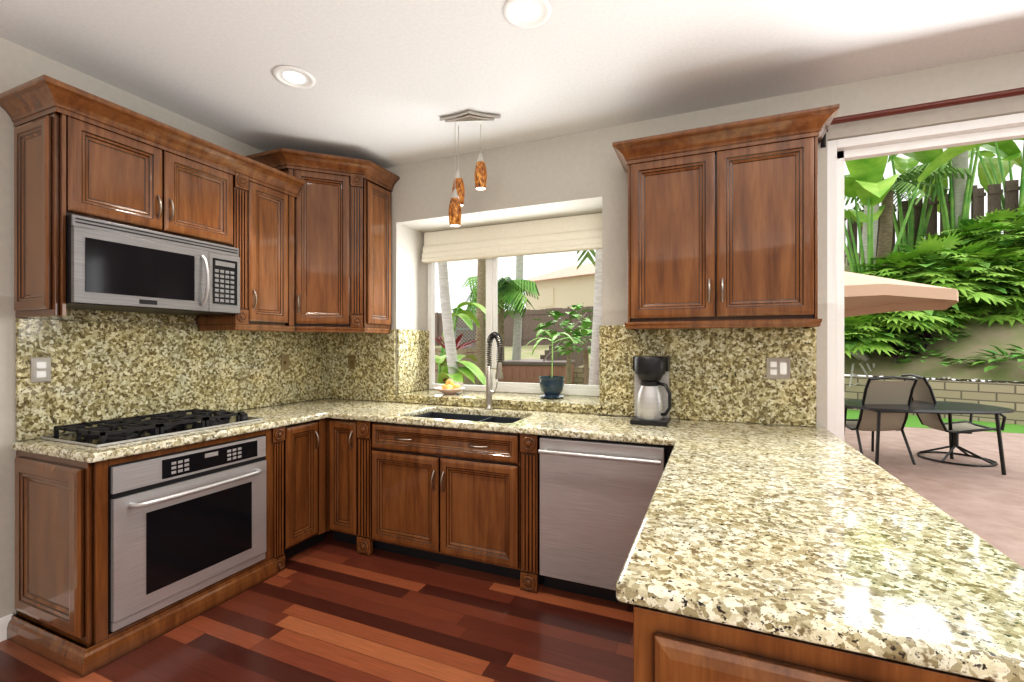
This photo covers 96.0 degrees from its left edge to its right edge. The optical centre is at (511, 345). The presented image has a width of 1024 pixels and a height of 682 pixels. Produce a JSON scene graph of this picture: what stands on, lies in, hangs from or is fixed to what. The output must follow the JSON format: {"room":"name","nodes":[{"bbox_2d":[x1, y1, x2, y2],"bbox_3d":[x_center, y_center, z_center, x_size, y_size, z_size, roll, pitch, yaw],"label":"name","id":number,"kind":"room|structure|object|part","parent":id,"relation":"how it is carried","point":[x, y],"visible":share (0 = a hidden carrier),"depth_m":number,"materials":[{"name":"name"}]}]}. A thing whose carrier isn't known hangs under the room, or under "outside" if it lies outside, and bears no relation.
{"room":"kitchen","nodes":[
{"label":"kitchen","id":0,"kind":"room"},
{"bbox_2d":[0,37,262,617],"bbox_3d":[-3.003,0.030,0.846,0.150,2.920,7.150,0,0,23],"label":"wall","id":1,"kind":"structure","parent":0,"point":[19,65],"depth_m":2.17,"materials":[{"name":"paint"}]},
{"bbox_2d":[0,613,12,641],"bbox_3d":[-3.336,1.317,-0.154,0.014,0.105,5.050,0,0,23],"label":"baseboard","id":2,"kind":"structure","parent":1,"relation":"attached to","point":[4,621],"depth_m":2.14,"materials":[{"name":"white"}]},
{"bbox_2d":[14,207,219,314],"bbox_3d":[-2.001,-0.384,2.386,0.488,0.395,0.621,0,0,23],"label":"upper cabinet","id":3,"kind":"object","parent":1,"relation":"attached to","point":[73,258],"depth_m":2.19,"materials":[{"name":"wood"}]},
{"bbox_2d":[25,214,239,324],"bbox_3d":[-1.960,-0.356,2.482,0.488,0.452,0.792,0,0,23],"label":"microwave","id":4,"kind":"object","parent":3,"relation":"in","point":[112,271],"depth_m":2.34,"materials":[{"name":"silver metal"}]},
{"bbox_2d":[12,103,235,242],"bbox_3d":[-2.013,-0.818,2.494,0.381,0.465,0.810,0,0,23],"label":"upper cabinet","id":5,"kind":"object","parent":1,"relation":"attached to","point":[122,214],"depth_m":2.24,"materials":[{"name":"brown wood"}]},
{"bbox_2d":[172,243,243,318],"bbox_3d":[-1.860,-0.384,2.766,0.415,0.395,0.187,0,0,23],"label":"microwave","id":6,"kind":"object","parent":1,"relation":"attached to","point":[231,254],"depth_m":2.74,"materials":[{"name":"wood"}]},
{"bbox_2d":[192,171,291,330],"bbox_3d":[-1.767,-0.590,3.072,0.383,0.920,0.445,0,0,23],"label":"upper cabinet","id":7,"kind":"object","parent":1,"relation":"attached to","point":[263,208],"depth_m":2.99,"materials":[{"name":"brown wood"}]},
{"bbox_2d":[248,154,367,330],"bbox_3d":[-1.474,-0.690,3.355,0.701,1.120,0.394,0,0,23],"label":"upper cabinet","id":8,"kind":"object","parent":1,"relation":"attached to","point":[345,186],"depth_m":3.34,"materials":[{"name":"brown wood"}]},
{"bbox_2d":[0,531,633,681],"bbox_3d":[0.649,1.430,-0.786,8.150,0.120,7.000,0,0,23],"label":"floor","id":9,"kind":"structure","parent":0,"point":[328,608],"depth_m":2.18,"materials":[{"name":"brown wood"}]},
{"bbox_2d":[7,474,290,676],"bbox_3d":[-1.868,0.933,2.491,0.650,0.873,0.992,0,0,23],"label":"base cabinet","id":10,"kind":"object","parent":9,"relation":"on","point":[98,578],"depth_m":2.08,"materials":[{"name":"brown wood"}]},
{"bbox_2d":[107,435,266,632],"bbox_3d":[-1.566,0.890,2.338,0.107,0.720,0.760,0,0,23],"label":"oven","id":11,"kind":"object","parent":10,"relation":"in","point":[183,523],"depth_m":2.25,"materials":[{"name":"silver metal"}]},
{"bbox_2d":[12,398,1023,681],"bbox_3d":[-0.348,0.490,2.275,3.618,0.070,2.138,0,0,23],"label":"countertop","id":12,"kind":"structure","parent":10,"relation":"on","point":[795,530],"depth_m":2.18,"materials":[{"name":"beige stone"}]},
{"bbox_2d":[39,406,262,445],"bbox_3d":[-1.898,0.423,2.516,0.478,0.060,0.828,0,0,23],"label":"cooktop","id":13,"kind":"object","parent":12,"relation":"in","point":[156,423],"depth_m":2.40,"materials":[{"name":"black metal"}]},
{"bbox_2d":[434,379,464,393],"bbox_3d":[-0.499,0.330,3.688,0.250,0.117,0.250,0,0,23],"label":"fruit bowl","id":14,"kind":"object","parent":12,"relation":"on","point":[449,387],"visible":1,"depth_m":3.63,"materials":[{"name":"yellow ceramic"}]},
{"bbox_2d":[419,414,510,421],"bbox_3d":[-0.299,0.604,3.032,0.814,0.216,0.454,0,0,23],"label":"sink","id":15,"kind":"object","parent":12,"relation":"in","point":[478,417],"depth_m":3.25,"materials":[{"name":"silver metal"}]},
{"bbox_2d":[485,332,502,408],"bbox_3d":[-0.122,0.180,3.208,0.067,0.545,0.222,0,0,-30],"label":"faucet","id":16,"kind":"object","parent":12,"relation":"on","point":[498,368],"visible":1,"depth_m":3.25,"materials":[{"name":"grey metal"}]},
{"bbox_2d":[522,330,584,398],"bbox_3d":[0.286,0.139,3.363,0.482,0.498,0.486,0,0,23],"label":"potted plant","id":17,"kind":"object","parent":12,"relation":"on","point":[551,386],"visible":1,"depth_m":3.34,"materials":[{"name":"green plant"}]},
{"bbox_3d":[0.294,0.310,3.406,0.192,0.155,0.192,0,0,23],"label":"pot","id":18,"kind":"part","parent":17,"relation":"part of","materials":[{"name":"blue ceramic"}]},
{"bbox_2d":[597,356,670,425],"bbox_3d":[0.723,0.260,2.764,0.456,0.387,0.253,0,0,23],"label":"coffee maker","id":19,"kind":"object","parent":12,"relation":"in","point":[652,398],"visible":1,"depth_m":2.64,"materials":[{"name":"black plastic"}]},
{"bbox_2d":[291,534,318,555],"bbox_3d":[-1.628,0.933,3.058,0.650,0.873,0.292,0,0,23],"label":"base cabinet","id":20,"kind":"object","parent":9,"relation":"on","point":[298,545],"depth_m":3.03,"materials":[{"name":"brown wood"}]},
{"bbox_2d":[357,550,372,555],"bbox_3d":[-0.796,0.933,3.281,0.240,0.873,0.636,0,0,23],"label":"base cabinet","id":21,"kind":"object","parent":9,"relation":"on","point":[364,552],"depth_m":3.00,"materials":[{"name":"brown wood"}]},
{"bbox_2d":[587,594,1002,681],"bbox_3d":[0.878,0.933,1.741,0.645,0.873,2.164,0,0,23],"label":"base cabinet","id":22,"kind":"object","parent":9,"relation":"on","point":[669,645],"depth_m":0.79,"materials":[{"name":"brown wood"}]},
{"bbox_2d":[0,0,1023,167],"bbox_3d":[0.679,-1.490,-0.717,8.150,0.120,7.150,0,0,23],"label":"ceiling","id":23,"kind":"structure","parent":0,"point":[396,80],"depth_m":2.27,"materials":[{"name":"paint"}]},
{"bbox_2d":[272,66,315,88],"bbox_3d":[-1.161,-1.425,2.459,0.210,0.007,0.210,0,0,23],"label":"recessed light","id":24,"kind":"object","parent":23,"relation":"in","point":[286,76],"visible":1,"depth_m":2.46,"materials":[{"name":"white"}]},
{"bbox_2d":[440,110,500,226],"bbox_3d":[-0.262,-1.080,2.875,0.367,0.695,0.219,0,0,23],"label":"pendant light","id":25,"kind":"object","parent":23,"relation":"hanging from","point":[456,204],"visible":1,"depth_m":2.87,"materials":[{"name":"orange glass"}]},
{"bbox_2d":[503,0,551,28],"bbox_3d":[0.065,-1.425,1.971,0.210,0.007,0.210,0,0,23],"label":"recessed light","id":26,"kind":"object","parent":23,"relation":"in","point":[523,15],"visible":1,"depth_m":1.98,"materials":[{"name":"white"}]},
{"bbox_2d":[538,419,684,616],"bbox_3d":[0.589,0.933,2.651,0.723,0.873,0.660,0,0,23],"label":"dishwasher","id":27,"kind":"object","parent":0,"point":[595,494],"depth_m":2.42,"materials":[{"name":"silver metal"}]},
{"bbox_2d":[333,51,1023,428],"bbox_3d":[2.186,0.030,2.641,8.000,2.920,0.510,0,0,23],"label":"wall","id":28,"kind":"structure","parent":0,"point":[571,175],"depth_m":3.02,"materials":[{"name":"paint"}]},
{"bbox_2d":[280,148,367,326],"bbox_3d":[-1.336,-0.745,3.297,0.362,1.190,0.394,0,0,23],"label":"upper cabinet","id":29,"kind":"object","parent":28,"relation":"attached to","point":[303,171],"depth_m":3.25,"materials":[{"name":"brown wood"}]},
{"bbox_2d":[368,175,392,330],"bbox_3d":[-1.349,-0.690,3.648,0.701,1.120,0.393,0,0,23],"label":"upper cabinet","id":30,"kind":"object","parent":28,"relation":"attached to","point":[379,192],"depth_m":3.56,"materials":[{"name":"brown wood"}]},
{"bbox_2d":[15,318,816,440],"bbox_3d":[-0.241,0.163,2.584,3.573,0.581,2.388,0,0,23],"label":"backsplash","id":31,"kind":"structure","parent":28,"relation":"attached to","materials":[{"name":"stone"}]},
{"bbox_2d":[30,357,50,382],"bbox_3d":[-2.294,0.120,2.245,0.008,0.120,0.075,0,0,23],"label":"electrical outlet","id":32,"kind":"object","parent":31,"relation":"attached to","point":[40,369],"visible":1,"depth_m":2.24,"materials":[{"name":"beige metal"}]},
{"bbox_2d":[281,355,288,369],"bbox_3d":[-1.740,0.135,3.541,0.016,0.115,0.070,0,0,23],"label":"light switch","id":33,"kind":"object","parent":31,"relation":"attached to","point":[284,362],"visible":1,"depth_m":3.54,"materials":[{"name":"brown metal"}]},
{"bbox_2d":[348,355,354,368],"bbox_3d":[-1.333,0.140,3.820,0.070,0.115,0.016,0,0,23],"label":"light switch","id":34,"kind":"object","parent":31,"relation":"attached to","point":[351,361],"visible":1,"depth_m":3.82,"materials":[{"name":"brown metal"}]},
{"bbox_2d":[767,358,789,378],"bbox_3d":[1.512,0.132,2.616,0.118,0.120,0.009,0,0,23],"label":"electrical outlet","id":35,"kind":"object","parent":31,"relation":"attached to","point":[778,368],"visible":1,"depth_m":2.62,"materials":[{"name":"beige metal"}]},
{"bbox_2d":[421,213,601,262],"bbox_3d":[-0.024,-0.844,3.680,1.610,0.265,0.074,0,0,23],"label":"window shade","id":36,"kind":"object","parent":28,"relation":"attached to","point":[564,234],"visible":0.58,"depth_m":3.65,"materials":[{"name":"fabric"}]},
{"bbox_2d":[428,258,598,395],"bbox_3d":[0.018,-0.295,3.792,1.646,1.366,0.055,0,0,23],"label":"window","id":37,"kind":"structure","parent":28,"relation":"in","point":[492,312],"depth_m":3.85,"materials":[{"name":"white"}]},
{"bbox_2d":[624,127,823,326],"bbox_3d":[1.150,-0.590,2.607,0.920,0.920,0.356,0,0,23],"label":"upper cabinet","id":38,"kind":"object","parent":28,"relation":"attached to","point":[720,234],"depth_m":2.43,"materials":[{"name":"brown wood"}]},
{"bbox_2d":[821,87,1023,147],"bbox_3d":[2.958,-1.157,1.971,2.855,0.124,0.119,0,0,23],"label":"curtain rod","id":39,"kind":"object","parent":28,"relation":"attached to","point":[938,104],"visible":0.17,"depth_m":2.30,"materials":[{"name":"red wood"}]},
{"bbox_2d":[827,112,1023,440],"bbox_3d":[2.865,0.116,2.157,2.366,2.508,0.110,0,0,23],"label":"door frame","id":40,"kind":"structure","parent":28,"relation":"attached to","point":[969,132],"depth_m":2.55,"materials":[{"name":"white paint"}]},
{"label":"outside","id":41,"kind":"structure","parent":0,"visible":0},
{"bbox_2d":[435,252,1023,381],"bbox_3d":[6.463,-1.224,16.668,36.340,3.912,13.178,0,0,40],"label":"slope","id":42,"kind":"structure","parent":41,"point":[994,333],"depth_m":9.76,"materials":[{"name":"green plant"}]},
{"bbox_2d":[526,263,594,309],"bbox_3d":[4.815,-2.450,30.000,6.200,5.640,7.000,0,0,43],"label":"house","id":43,"kind":"structure","parent":42,"relation":"on","point":[570,286],"depth_m":27.67,"materials":[{"name":"beige paint"}]},
{"bbox_2d":[435,138,1023,393],"bbox_3d":[4.752,-6.230,12.801,30.785,15.459,16.020,0,0,23],"label":"garden","id":44,"kind":"object","parent":42,"relation":"on","point":[962,253],"visible":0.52,"depth_m":11.30,"materials":[{"name":"green plant"}]},
{"bbox_2d":[435,333,485,393],"bbox_3d":[-1.230,0.603,9.462,1.594,1.694,1.625,0,0,23],"label":"plant","id":45,"kind":"object","parent":44,"relation":"on","point":[452,367],"depth_m":8.69,"materials":[{"name":"green plant"}]},
{"bbox_2d":[496,359,575,393],"bbox_3d":[0.806,0.960,14.164,2.283,0.980,2.429,0,0,23],"label":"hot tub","id":46,"kind":"object","parent":44,"relation":"in","point":[514,370],"depth_m":13.19,"materials":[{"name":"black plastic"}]},
{"bbox_2d":[574,367,1023,424],"bbox_3d":[3.482,1.080,10.623,32.148,0.740,9.818,0,0,23],"label":"wall","id":47,"kind":"structure","parent":41,"point":[1005,395],"depth_m":8.85,"materials":[{"name":"beige brick"}]},
{"bbox_2d":[576,395,1023,433],"bbox_3d":[4.387,1.523,12.945,32.000,0.154,6.800,0,0,23],"label":"lawn","id":48,"kind":"structure","parent":41,"point":[913,421],"depth_m":8.50,"materials":[{"name":"green plant"}]},
{"bbox_2d":[844,427,1023,567],"bbox_3d":[1.681,1.525,6.571,32.000,0.150,7.050,0,0,23],"label":"patio","id":49,"kind":"structure","parent":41,"point":[986,504],"depth_m":5.08,"materials":[{"name":"concrete"}]},
{"bbox_2d":[844,376,917,464],"bbox_3d":[4.599,0.912,5.914,0.653,1.087,0.801,0,0,3],"label":"garden chair","id":50,"kind":"object","parent":49,"relation":"on","point":[876,391],"visible":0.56,"depth_m":5.64,"materials":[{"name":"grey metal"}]},
{"bbox_2d":[844,271,958,316],"bbox_3d":[3.132,0.122,5.900,3.882,2.655,3.882,0,0,23],"label":"umbrella","id":51,"kind":"object","parent":49,"relation":"on","point":[864,294],"visible":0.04,"depth_m":4.52,"materials":[{"name":"beige fabric"}]},
{"bbox_2d":[844,400,1013,474],"bbox_3d":[4.909,1.088,5.600,1.722,0.726,1.174,0,0,23],"label":"garden table","id":52,"kind":"object","parent":49,"relation":"on","point":[940,407],"visible":0.75,"depth_m":5.33,"materials":[{"name":"grey"}]},
{"bbox_2d":[901,374,1006,466],"bbox_3d":[5.564,0.908,5.854,0.849,1.077,0.743,0,0,23],"label":"garden chair","id":53,"kind":"object","parent":49,"relation":"on","point":[923,391],"visible":0.71,"depth_m":5.81,"materials":[{"name":"brown metal"}]}
]}

